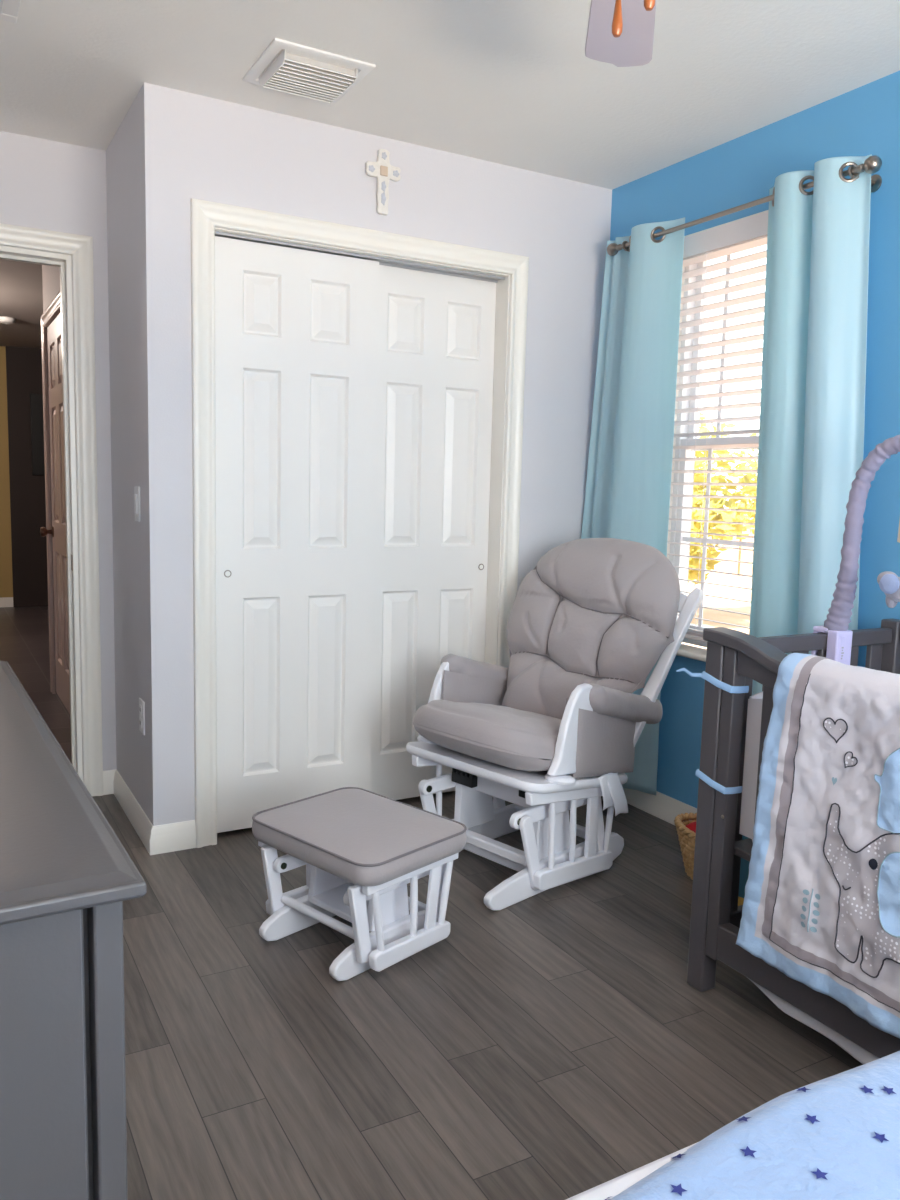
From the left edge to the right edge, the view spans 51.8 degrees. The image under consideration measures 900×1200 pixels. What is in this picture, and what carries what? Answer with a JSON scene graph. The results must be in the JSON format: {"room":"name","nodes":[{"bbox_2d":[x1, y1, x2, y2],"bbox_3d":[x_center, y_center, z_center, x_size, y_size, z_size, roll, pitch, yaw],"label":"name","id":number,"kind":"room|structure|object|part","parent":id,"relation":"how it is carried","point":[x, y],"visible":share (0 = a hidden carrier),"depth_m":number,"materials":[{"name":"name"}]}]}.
{"room":"bedroom","nodes":[
{"label":"bedroom","id":0,"kind":"room"},
{"bbox_2d":[0,346,12,597],"bbox_3d":[-4.701,-1.116,8.401,1.280,2.414,0.100,-2,8,-29],"label":"wall","id":1,"kind":"structure","parent":0,"point":[6,580],"depth_m":8.67,"materials":[{"name":"yellow paint"}]},
{"bbox_2d":[0,597,12,607],"bbox_3d":[-4.704,0.043,8.490,1.280,0.093,0.015,-2,8,-29],"label":"baseboard","id":2,"kind":"structure","parent":1,"relation":"attached to","point":[4,601],"depth_m":8.77,"materials":[{"name":"white paint"}]},
{"bbox_2d":[5,346,47,606],"bbox_3d":[-2.614,-0.934,7.351,1.320,2.414,4.200,-2,8,-29],"label":"wall","id":3,"kind":"structure","parent":0,"point":[23,365],"depth_m":8.70,"materials":[{"name":"brown paint"}]},
{"bbox_2d":[30,393,44,474],"bbox_3d":[-3.811,-1.551,8.715,0.230,0.750,0.024,-2,8,-29],"label":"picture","id":4,"kind":"object","parent":3,"relation":"attached to","point":[36,400],"visible":0.44,"depth_m":8.67,"materials":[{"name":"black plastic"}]},
{"bbox_2d":[0,131,116,770],"bbox_3d":[-1.703,-0.429,3.357,1.130,2.414,0.120,-2,8,-29],"label":"wall","id":5,"kind":"structure","parent":0,"point":[45,184],"depth_m":3.38,"materials":[{"name":"paint"}]},
{"bbox_2d":[0,223,102,795],"bbox_3d":[-1.754,-0.271,3.337,0.904,2.102,0.139,-2,8,-29],"label":"door frame","id":6,"kind":"structure","parent":5,"relation":"attached to","point":[80,247],"depth_m":3.46,"materials":[{"name":"white paint"}]},
{"bbox_2d":[103,769,115,794],"bbox_3d":[-1.335,0.715,3.642,0.053,0.093,0.015,-2,8,-29],"label":"baseboard","id":7,"kind":"structure","parent":5,"relation":"attached to","point":[108,775],"depth_m":3.63,"materials":[{"name":"white paint"}]},
{"bbox_2d":[42,98,145,813],"bbox_3d":[-1.598,-0.526,4.186,0.130,2.414,2.600,-2,8,-29],"label":"wall","id":8,"kind":"structure","parent":0,"point":[121,153],"depth_m":3.26,"materials":[{"name":"paint"}]},
{"bbox_2d":[41,291,60,693],"bbox_3d":[-2.054,-0.466,4.851,0.020,2.112,0.904,-2,8,-29],"label":"door frame","id":9,"kind":"structure","parent":8,"relation":"attached to","point":[54,308],"depth_m":5.17,"materials":[{"name":"paint"}]},
{"bbox_2d":[40,312,69,713],"bbox_3d":[-2.058,-0.434,4.852,0.103,2.023,0.750,-2,8,-29],"label":"door","id":10,"kind":"structure","parent":8,"relation":"in","point":[54,341],"depth_m":4.91,"materials":[{"name":"paint"}]},
{"bbox_3d":[-2.228,-0.377,5.123,0.068,0.060,0.060,-2,8,-29],"label":"knob","id":11,"kind":"part","parent":10,"relation":"part of","materials":[{"name":"brown metal"}]},
{"bbox_2d":[113,769,152,853],"bbox_3d":[-1.151,0.754,3.356,0.015,0.093,0.698,-2,8,-29],"label":"baseboard","id":12,"kind":"structure","parent":8,"relation":"attached to","point":[139,820],"depth_m":3.31,"materials":[{"name":"white paint"}]},
{"bbox_2d":[134,487,139,521],"bbox_3d":[-1.045,-0.320,3.091,0.011,0.115,0.072,-2,8,-29],"label":"light switch","id":13,"kind":"object","parent":8,"relation":"attached to","point":[136,489],"visible":1,"depth_m":3.07,"materials":[{"name":"white plastic"}]},
{"bbox_2d":[139,698,144,734],"bbox_3d":[-1.049,0.396,3.153,0.009,0.115,0.072,-2,8,-29],"label":"wall outlet","id":14,"kind":"object","parent":8,"relation":"attached to","point":[141,702],"visible":1,"depth_m":3.13,"materials":[{"name":"white plastic"}]},
{"bbox_2d":[136,82,611,825],"bbox_3d":[-0.200,-0.398,3.421,1.790,2.414,0.120,-2,8,-29],"label":"wall","id":15,"kind":"structure","parent":0,"point":[190,145],"depth_m":3.08,"materials":[{"name":"paint"}]},
{"bbox_2d":[150,820,195,854],"bbox_3d":[-0.925,0.792,3.094,0.151,0.093,0.015,-2,8,-29],"label":"baseboard","id":16,"kind":"structure","parent":15,"relation":"attached to","point":[178,836],"depth_m":3.09,"materials":[{"name":"white paint"}]},
{"bbox_2d":[215,236,378,832],"bbox_3d":[-0.540,-0.193,3.254,0.591,1.994,0.037,-2,8,-29],"label":"door","id":17,"kind":"structure","parent":15,"relation":"in","point":[296,330],"depth_m":3.23,"materials":[{"name":"white paint"}]},
{"bbox_2d":[190,198,528,847],"bbox_3d":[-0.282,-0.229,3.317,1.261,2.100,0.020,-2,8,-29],"label":"door frame","id":18,"kind":"structure","parent":15,"relation":"attached to","point":[205,215],"depth_m":3.09,"materials":[{"name":"white paint"}]},
{"bbox_2d":[215,231,504,282],"bbox_3d":[-0.300,-1.200,3.277,1.109,0.012,0.104,-2,8,-29],"label":"closet track","id":19,"kind":"object","parent":15,"relation":"attached to","point":[382,261],"visible":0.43,"depth_m":3.28,"materials":[{"name":"metal"}]},
{"bbox_2d":[365,149,400,214],"bbox_3d":[-0.229,-1.435,3.182,0.131,0.214,0.016,-2,8,-29],"label":"wall cross","id":20,"kind":"object","parent":15,"relation":"attached to","point":[382,170],"visible":1,"depth_m":3.18,"materials":[{"name":"white ceramic"}]},
{"bbox_2d":[371,265,495,799],"bbox_3d":[-0.104,-0.222,3.550,0.570,2.004,0.037,-2,8,-29],"label":"door","id":21,"kind":"structure","parent":15,"relation":"in","point":[436,332],"depth_m":3.53,"materials":[{"name":"white paint"}]},
{"bbox_2d":[0,606,862,1199],"bbox_3d":[-1.320,0.712,4.314,3.250,0.060,11.300,-2,8,-29],"label":"floor","id":22,"kind":"structure","parent":0,"point":[557,1044],"depth_m":2.09,"materials":[{"name":"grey wood"}]},
{"bbox_2d":[0,661,146,1199],"bbox_3d":[-0.792,0.624,1.251,0.509,0.875,1.157,-3,8,-31],"label":"dresser","id":23,"kind":"object","parent":22,"relation":"on","point":[66,877],"visible":1,"depth_m":0.84,"materials":[{"name":"grey paint"}]},
{"bbox_3d":[-0.502,0.648,0.788,0.370,0.751,0.027,-3,8,-31],"label":"panel","id":24,"kind":"part","parent":23,"relation":"part of","materials":[{"name":"grey paint"}]},
{"bbox_3d":[-0.331,0.689,0.905,0.026,0.852,0.044,-3,8,-31],"label":"corner post","id":25,"kind":"part","parent":23,"relation":"part of","materials":[{"name":"grey paint"}]},
{"bbox_2d":[252,787,466,980],"bbox_3d":[-0.254,0.755,2.508,0.492,0.341,0.400,8,9,42],"label":"ottoman","id":26,"kind":"object","parent":22,"relation":"on","point":[360,849],"visible":1,"depth_m":2.43,"materials":[{"name":"grey fabric"}]},
{"bbox_3d":[-0.481,0.765,2.524,0.020,0.206,0.073,8,9,42],"label":"swing arm","id":27,"kind":"part","parent":26,"relation":"part of","materials":[{"name":"white paint"}]},
{"bbox_3d":[-0.368,0.705,2.600,0.020,0.043,0.303,8,9,42],"label":"pivot arm","id":28,"kind":"part","parent":26,"relation":"part of","materials":[{"name":"white paint"}]},
{"bbox_3d":[-0.332,0.835,2.433,0.330,0.024,0.024,8,9,42],"label":"cross rail","id":29,"kind":"part","parent":26,"relation":"part of","materials":[{"name":"white paint"}]},
{"bbox_3d":[-0.222,0.800,2.291,0.020,0.206,0.073,8,9,42],"label":"swing arm","id":30,"kind":"part","parent":26,"relation":"part of","materials":[{"name":"white paint"}]},
{"bbox_2d":[252,789,466,885],"bbox_3d":[-0.246,0.620,2.496,0.491,0.070,0.386,8,9,42],"label":"cushion","id":31,"kind":"object","parent":26,"relation":"on","point":[360,837],"depth_m":2.41,"materials":[{"name":"grey fabric"}]},
{"bbox_3d":[-0.158,0.733,2.411,0.020,0.043,0.303,8,9,42],"label":"pivot arm","id":32,"kind":"part","parent":26,"relation":"part of","materials":[{"name":"white paint"}]},
{"bbox_3d":[-0.153,0.850,2.647,0.266,0.026,0.025,8,9,42],"label":"cross rail","id":33,"kind":"part","parent":26,"relation":"part of","materials":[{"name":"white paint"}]},
{"bbox_3d":[-0.033,0.780,2.499,0.020,0.206,0.075,8,9,42],"label":"swing arm","id":34,"kind":"part","parent":26,"relation":"part of","materials":[{"name":"white paint"}]},
{"bbox_2d":[406,538,702,910],"bbox_3d":[0.280,0.336,3.079,0.860,1.066,0.742,-5,10,-44],"label":"glider chair","id":35,"kind":"object","parent":22,"relation":"on","point":[550,733],"visible":1,"depth_m":3.02,"materials":[{"name":"grey fabric"}]},
{"bbox_3d":[-0.066,0.713,3.090,0.103,0.246,0.018,-5,10,-44],"label":"swing arm","id":36,"kind":"part","parent":35,"relation":"part of","materials":[{"name":"white paint"}]},
{"bbox_3d":[-0.024,0.333,3.197,0.206,0.269,0.030,-5,10,-44],"label":"arm post","id":37,"kind":"part","parent":35,"relation":"part of","materials":[{"name":"white paint"}]},
{"bbox_3d":[0.053,0.599,3.156,0.409,0.052,0.024,-5,10,-44],"label":"pivot arm","id":38,"kind":"part","parent":35,"relation":"part of","materials":[{"name":"white paint"}]},
{"bbox_2d":[413,700,560,770],"bbox_3d":[0.188,0.427,3.020,0.536,0.216,0.544,-5,10,-44],"label":"seat cushion","id":39,"kind":"object","parent":35,"relation":"on","point":[463,735],"depth_m":2.83,"materials":[{"name":"grey fabric"}]},
{"bbox_3d":[0.119,0.801,2.973,0.053,0.078,0.368,-5,10,-44],"label":"cross rail","id":40,"kind":"part","parent":35,"relation":"part of","materials":[{"name":"white paint"}]},
{"bbox_3d":[0.171,0.691,3.321,0.093,0.246,0.018,-5,10,-44],"label":"swing arm","id":41,"kind":"part","parent":35,"relation":"part of","materials":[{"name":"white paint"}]},
{"bbox_3d":[0.201,0.625,3.027,0.020,0.070,0.308,-5,10,-44],"label":"cross panel","id":42,"kind":"part","parent":35,"relation":"part of","materials":[{"name":"white paint"}]},
{"bbox_3d":[0.242,0.759,2.776,0.103,0.246,0.018,-5,10,-44],"label":"swing arm","id":43,"kind":"part","parent":35,"relation":"part of","materials":[{"name":"white paint"}]},
{"bbox_3d":[0.328,0.640,2.877,0.409,0.052,0.024,-5,10,-44],"label":"pivot arm","id":44,"kind":"part","parent":35,"relation":"part of","materials":[{"name":"white paint"}]},
{"bbox_3d":[0.370,0.773,3.216,0.035,0.029,0.368,-5,10,-44],"label":"cross rail","id":45,"kind":"part","parent":35,"relation":"part of","materials":[{"name":"white paint"}]},
{"bbox_3d":[0.371,0.392,2.796,0.206,0.269,0.030,-5,10,-44],"label":"arm post","id":46,"kind":"part","parent":35,"relation":"part of","materials":[{"name":"white paint"}]},
{"bbox_2d":[502,538,679,719],"bbox_3d":[0.453,0.118,3.230,0.358,0.662,0.685,-5,10,-44],"label":"cushion","id":47,"kind":"object","parent":35,"relation":"on","point":[599,611],"depth_m":3.13,"materials":[{"name":"grey fabric"}]},
{"bbox_3d":[0.480,0.737,3.007,0.093,0.246,0.018,-5,10,-44],"label":"swing arm","id":48,"kind":"part","parent":35,"relation":"part of","materials":[{"name":"white paint"}]},
{"bbox_3d":[0.569,-0.047,3.308,0.077,0.131,0.654,-5,10,-44],"label":"rail","id":49,"kind":"part","parent":35,"relation":"part of","materials":[{"name":"white paint"}]},
{"bbox_2d":[566,1142,697,1199],"bbox_3d":[0.814,0.966,0.371,1.060,0.490,1.835,-2,8,-29],"label":"bed","id":50,"kind":"object","parent":22,"relation":"on","point":[613,1187],"visible":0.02,"depth_m":1.00,"materials":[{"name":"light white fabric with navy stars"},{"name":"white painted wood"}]},
{"bbox_2d":[605,1051,899,1199],"bbox_3d":[0.712,0.696,0.533,1.044,0.037,1.387,-2,8,-29],"label":"blanket","id":51,"kind":"object","parent":50,"relation":"on","point":[835,1137],"visible":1,"depth_m":1.03,"materials":[{"name":"blue fabric"}]},
{"bbox_2d":[674,812,696,879],"bbox_3d":[0.864,0.817,2.961,0.223,0.172,0.368,-2,8,-29],"label":"wicker basket","id":52,"kind":"object","parent":22,"relation":"on","point":[686,836],"visible":0.27,"depth_m":2.99,"materials":[{"name":"brown wicker"}]},
{"bbox_2d":[686,822,695,832],"bbox_3d":[0.866,0.760,2.955,0.168,0.103,0.296,-2,8,-29],"label":"cloth","id":53,"kind":"object","parent":52,"relation":"in","point":[692,826],"visible":0.03,"depth_m":3.01,"materials":[{"name":"red fabric"}]},
{"bbox_2d":[738,897,743,905],"bbox_3d":[0.793,0.895,2.603,0.104,0.095,0.104,7,9,40],"label":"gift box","id":54,"kind":"object","parent":22,"relation":"on","point":[740,899],"visible":0.02,"depth_m":2.61,"materials":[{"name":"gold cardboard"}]},
{"bbox_2d":[738,835,749,897],"bbox_3d":[0.812,0.794,2.715,0.170,0.270,0.024,4,7,20],"label":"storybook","id":55,"kind":"object","parent":22,"relation":"on","point":[744,867],"visible":0.02,"depth_m":2.69,"materials":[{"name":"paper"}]},
{"bbox_2d":[687,619,899,1064],"bbox_3d":[1.238,0.585,1.881,0.708,0.908,1.356,-2,8,-29],"label":"crib","id":56,"kind":"object","parent":22,"relation":"on","point":[733,657],"visible":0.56,"depth_m":2.23,"materials":[{"name":"grey wood"}]},
{"bbox_3d":[0.643,0.535,2.282,0.050,0.878,0.052,-2,8,-29],"label":"post","id":57,"kind":"part","parent":56,"relation":"part of","materials":[{"name":"grey wood"}]},
{"bbox_2d":[676,668,762,838],"bbox_3d":[1.174,0.426,1.913,0.665,0.392,1.336,-2,8,-29],"label":"bumper cover","id":58,"kind":"object","parent":56,"relation":"attached to","point":[754,711],"visible":0.16,"depth_m":2.22,"materials":[{"name":"fabric"}]},
{"bbox_3d":[0.918,0.818,2.477,0.600,0.075,0.028,-2,8,-29],"label":"rail","id":59,"kind":"part","parent":56,"relation":"part of","materials":[{"name":"grey wood"}]},
{"bbox_3d":[0.968,0.226,1.679,0.030,0.094,1.160,-2,8,-29],"label":"rail","id":60,"kind":"part","parent":56,"relation":"part of","materials":[{"name":"grey wood"}]},
{"bbox_3d":[0.950,0.899,1.760,0.038,0.087,1.236,-2,8,-29],"label":"rail","id":61,"kind":"part","parent":56,"relation":"part of","materials":[{"name":"grey wood"}]},
{"bbox_2d":[736,653,899,1037],"bbox_3d":[0.945,0.505,1.704,0.141,0.687,0.949,-2,8,-29],"label":"quilt","id":62,"kind":"object","parent":56,"relation":"on","point":[821,904],"visible":1,"depth_m":1.91,"materials":[{"name":"fabric"}]},
{"bbox_3d":[0.937,0.107,2.391,0.600,0.041,0.028,-2,8,-29],"label":"rail","id":63,"kind":"part","parent":56,"relation":"part of","materials":[{"name":"grey wood"}]},
{"bbox_2d":[811,435,899,664],"bbox_3d":[1.163,-0.087,2.168,0.349,0.603,0.569,1,7,-8],"label":"mobile","id":64,"kind":"object","parent":56,"relation":"attached to","point":[839,638],"visible":0.97,"depth_m":2.33,"materials":[{"name":"purple plastic"}]},
{"bbox_3d":[1.004,0.136,2.376,0.020,0.088,0.004,-2,8,-29],"label":"clamp panel","id":65,"kind":"part","parent":64,"relation":"part of","materials":[{"name":"purple plastic"}]},
{"bbox_3d":[1.210,0.501,2.599,0.050,0.900,0.052,-2,8,-29],"label":"post","id":66,"kind":"part","parent":56,"relation":"part of","materials":[{"name":"grey wood"}]},
{"bbox_2d":[0,0,899,348],"bbox_3d":[-1.255,-1.788,4.013,3.250,0.150,11.300,-2,8,-29],"label":"ceiling","id":67,"kind":"structure","parent":0,"point":[513,83],"depth_m":2.66,"materials":[{"name":"paint"}]},
{"bbox_2d":[0,317,15,323],"bbox_3d":[-3.352,-2.106,7.006,0.129,0.044,0.129,-2,8,-29],"label":"ceiling light","id":68,"kind":"object","parent":67,"relation":"attached to","point":[4,320],"visible":1,"depth_m":6.96,"materials":[{"name":"white glass"}]},
{"bbox_2d":[0,0,20,22],"bbox_3d":[-1.191,-1.492,2.244,0.280,0.012,0.280,-2,8,-29],"label":"ceiling vent","id":69,"kind":"object","parent":67,"relation":"in","point":[9,9],"visible":1,"depth_m":2.36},
{"bbox_2d":[242,38,375,102],"bbox_3d":[-0.413,-1.510,2.690,0.296,0.042,0.296,-2,8,-29],"label":"ceiling vent","id":70,"kind":"object","parent":67,"relation":"in","point":[284,66],"visible":1,"depth_m":2.64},
{"bbox_3d":[-0.506,-1.506,2.638,0.003,0.037,0.224,-2,8,-29],"label":"plate","id":71,"kind":"part","parent":70,"relation":"part of","materials":[{"name":"white metal"}]},
{"bbox_3d":[-0.320,-1.514,2.742,0.003,0.037,0.224,-2,8,-29],"label":"plate","id":72,"kind":"part","parent":70,"relation":"part of","materials":[{"name":"white metal"}]},
{"bbox_2d":[585,0,655,66],"bbox_3d":[0.286,-1.141,1.363,1.219,0.420,1.200,-2,8,-29],"label":"ceiling fan","id":73,"kind":"object","parent":67,"relation":"hanging from","point":[620,33],"visible":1,"depth_m":1.87,"materials":[{"name":"white wood"}]},
{"bbox_3d":[0.284,-0.988,1.569,0.019,0.065,0.019,-2,8,-29],"label":"chain knob","id":74,"kind":"part","parent":73,"relation":"part of","materials":[{"name":"brown wood"}]},
{"bbox_3d":[0.319,-0.976,1.479,0.019,0.065,0.019,-2,8,-29],"label":"chain knob","id":75,"kind":"part","parent":73,"relation":"part of","materials":[{"name":"brown wood"}]},
{"bbox_2d":[610,71,899,807],"bbox_3d":[1.554,-0.215,2.289,0.150,2.414,5.203,-2,8,-29],"label":"wall","id":76,"kind":"structure","parent":0,"point":[864,120],"depth_m":2.78,"materials":[{"name":"blue paint"}]},
{"bbox_2d":[623,788,696,825],"bbox_3d":[1.612,0.978,2.105,0.015,0.093,4.250,-2,8,-29],"label":"baseboard","id":77,"kind":"structure","parent":76,"relation":"attached to","point":[664,807],"depth_m":3.54,"materials":[{"name":"white paint"}]},
{"bbox_2d":[667,210,768,661],"bbox_3d":[1.004,-0.529,3.200,0.194,1.505,0.714,-2,8,-29],"label":"window","id":78,"kind":"structure","parent":76,"relation":"in","point":[688,651],"depth_m":3.45,"materials":[{"name":"white plastic"}]},
{"bbox_3d":[1.052,-0.545,3.225,0.083,1.475,0.690,-2,8,-29],"label":"frame","id":79,"kind":"part","parent":78,"relation":"part of","materials":[{"name":"white plastic"}]},
{"bbox_3d":[0.948,0.207,3.268,0.110,0.024,0.714,-2,8,-29],"label":"sill","id":80,"kind":"part","parent":78,"relation":"part of","materials":[{"name":"white paint"}]},
{"bbox_3d":[1.022,-0.204,3.254,0.027,0.731,0.632,-2,8,-29],"label":"sash","id":81,"kind":"part","parent":78,"relation":"part of","materials":[{"name":"white plastic"}]},
{"bbox_2d":[667,212,767,641],"bbox_3d":[0.983,-0.558,3.185,0.066,1.442,0.666,-2,8,-29],"label":"window blind","id":82,"kind":"object","parent":78,"relation":"attached to","point":[755,227],"visible":0.37,"depth_m":3.23,"materials":[{"name":"white plastic"}]},
{"bbox_3d":[0.967,0.150,3.271,0.050,0.016,0.666,-2,8,-29],"label":"rail","id":83,"kind":"part","parent":82,"relation":"part of","materials":[{"name":"white plastic"}]},
{"bbox_3d":[0.993,-0.536,3.175,0.055,1.390,0.372,-2,8,-29],"label":"ladder cord","id":84,"kind":"part","parent":82,"relation":"part of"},
{"bbox_3d":[1.069,-0.887,3.188,0.026,0.728,0.632,-2,8,-29],"label":"sash","id":85,"kind":"part","parent":78,"relation":"part of","materials":[{"name":"white plastic"}]},
{"bbox_2d":[607,155,881,255],"bbox_3d":[0.924,-1.258,3.056,0.122,0.063,1.162,-2,8,-29],"label":"curtain rod","id":86,"kind":"object","parent":76,"relation":"attached to","point":[872,164],"visible":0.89,"depth_m":2.89,"materials":[{"name":"silver metal"}]},
{"bbox_2d":[581,217,684,794],"bbox_3d":[0.653,-0.323,3.551,0.100,2.090,0.483,-2,8,-29],"label":"curtain","id":87,"kind":"object","parent":86,"relation":"hanging from","point":[629,470],"visible":0.71,"depth_m":3.42,"materials":[{"name":"fabric"}]},
{"bbox_2d":[749,154,871,694],"bbox_3d":[1.063,-0.225,2.821,0.113,2.090,0.466,-2,8,-29],"label":"curtain","id":88,"kind":"object","parent":86,"relation":"hanging from","point":[811,448],"visible":0.73,"depth_m":2.73,"materials":[{"name":"fabric"}]},
{"label":"outside","id":89,"kind":"structure","parent":0,"visible":0},
{"bbox_2d":[681,570,751,648],"bbox_3d":[15.686,-0.061,18.174,39.700,0.050,70.000,-2,8,-29],"label":"driveway","id":90,"kind":"structure","parent":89,"point":[718,578],"depth_m":14.76,"materials":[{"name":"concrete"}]},
{"bbox_2d":[688,412,757,587],"bbox_3d":[3.234,-1.145,12.809,2.215,2.746,2.724,2,7,7],"label":"leafy tree","id":91,"kind":"object","parent":90,"relation":"on","point":[730,516],"visible":0.25,"depth_m":12.03,"materials":[{"name":"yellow plant"}]},
{"bbox_2d":[701,513,753,575],"bbox_3d":[8.538,-0.648,15.206,0.100,1.450,14.100,-2,8,-29],"label":"fence","id":92,"kind":"object","parent":90,"relation":"on","point":[730,554],"visible":0.11,"depth_m":19.55,"materials":[{"name":"white wood"}]},
{"bbox_3d":[6.092,-1.232,19.528,0.100,1.450,0.100,-2,8,-29],"label":"fence post","id":93,"kind":"part","parent":92,"relation":"part of","materials":[{"name":"white wood"}]},
{"bbox_2d":[730,433,758,533],"bbox_3d":[6.120,-1.500,15.621,2.801,2.929,3.228,4,7,19],"label":"leafy tree","id":94,"kind":"object","parent":90,"relation":"on","point":[742,466],"visible":0.02,"depth_m":15.51,"materials":[{"name":"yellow plant"}]}
]}

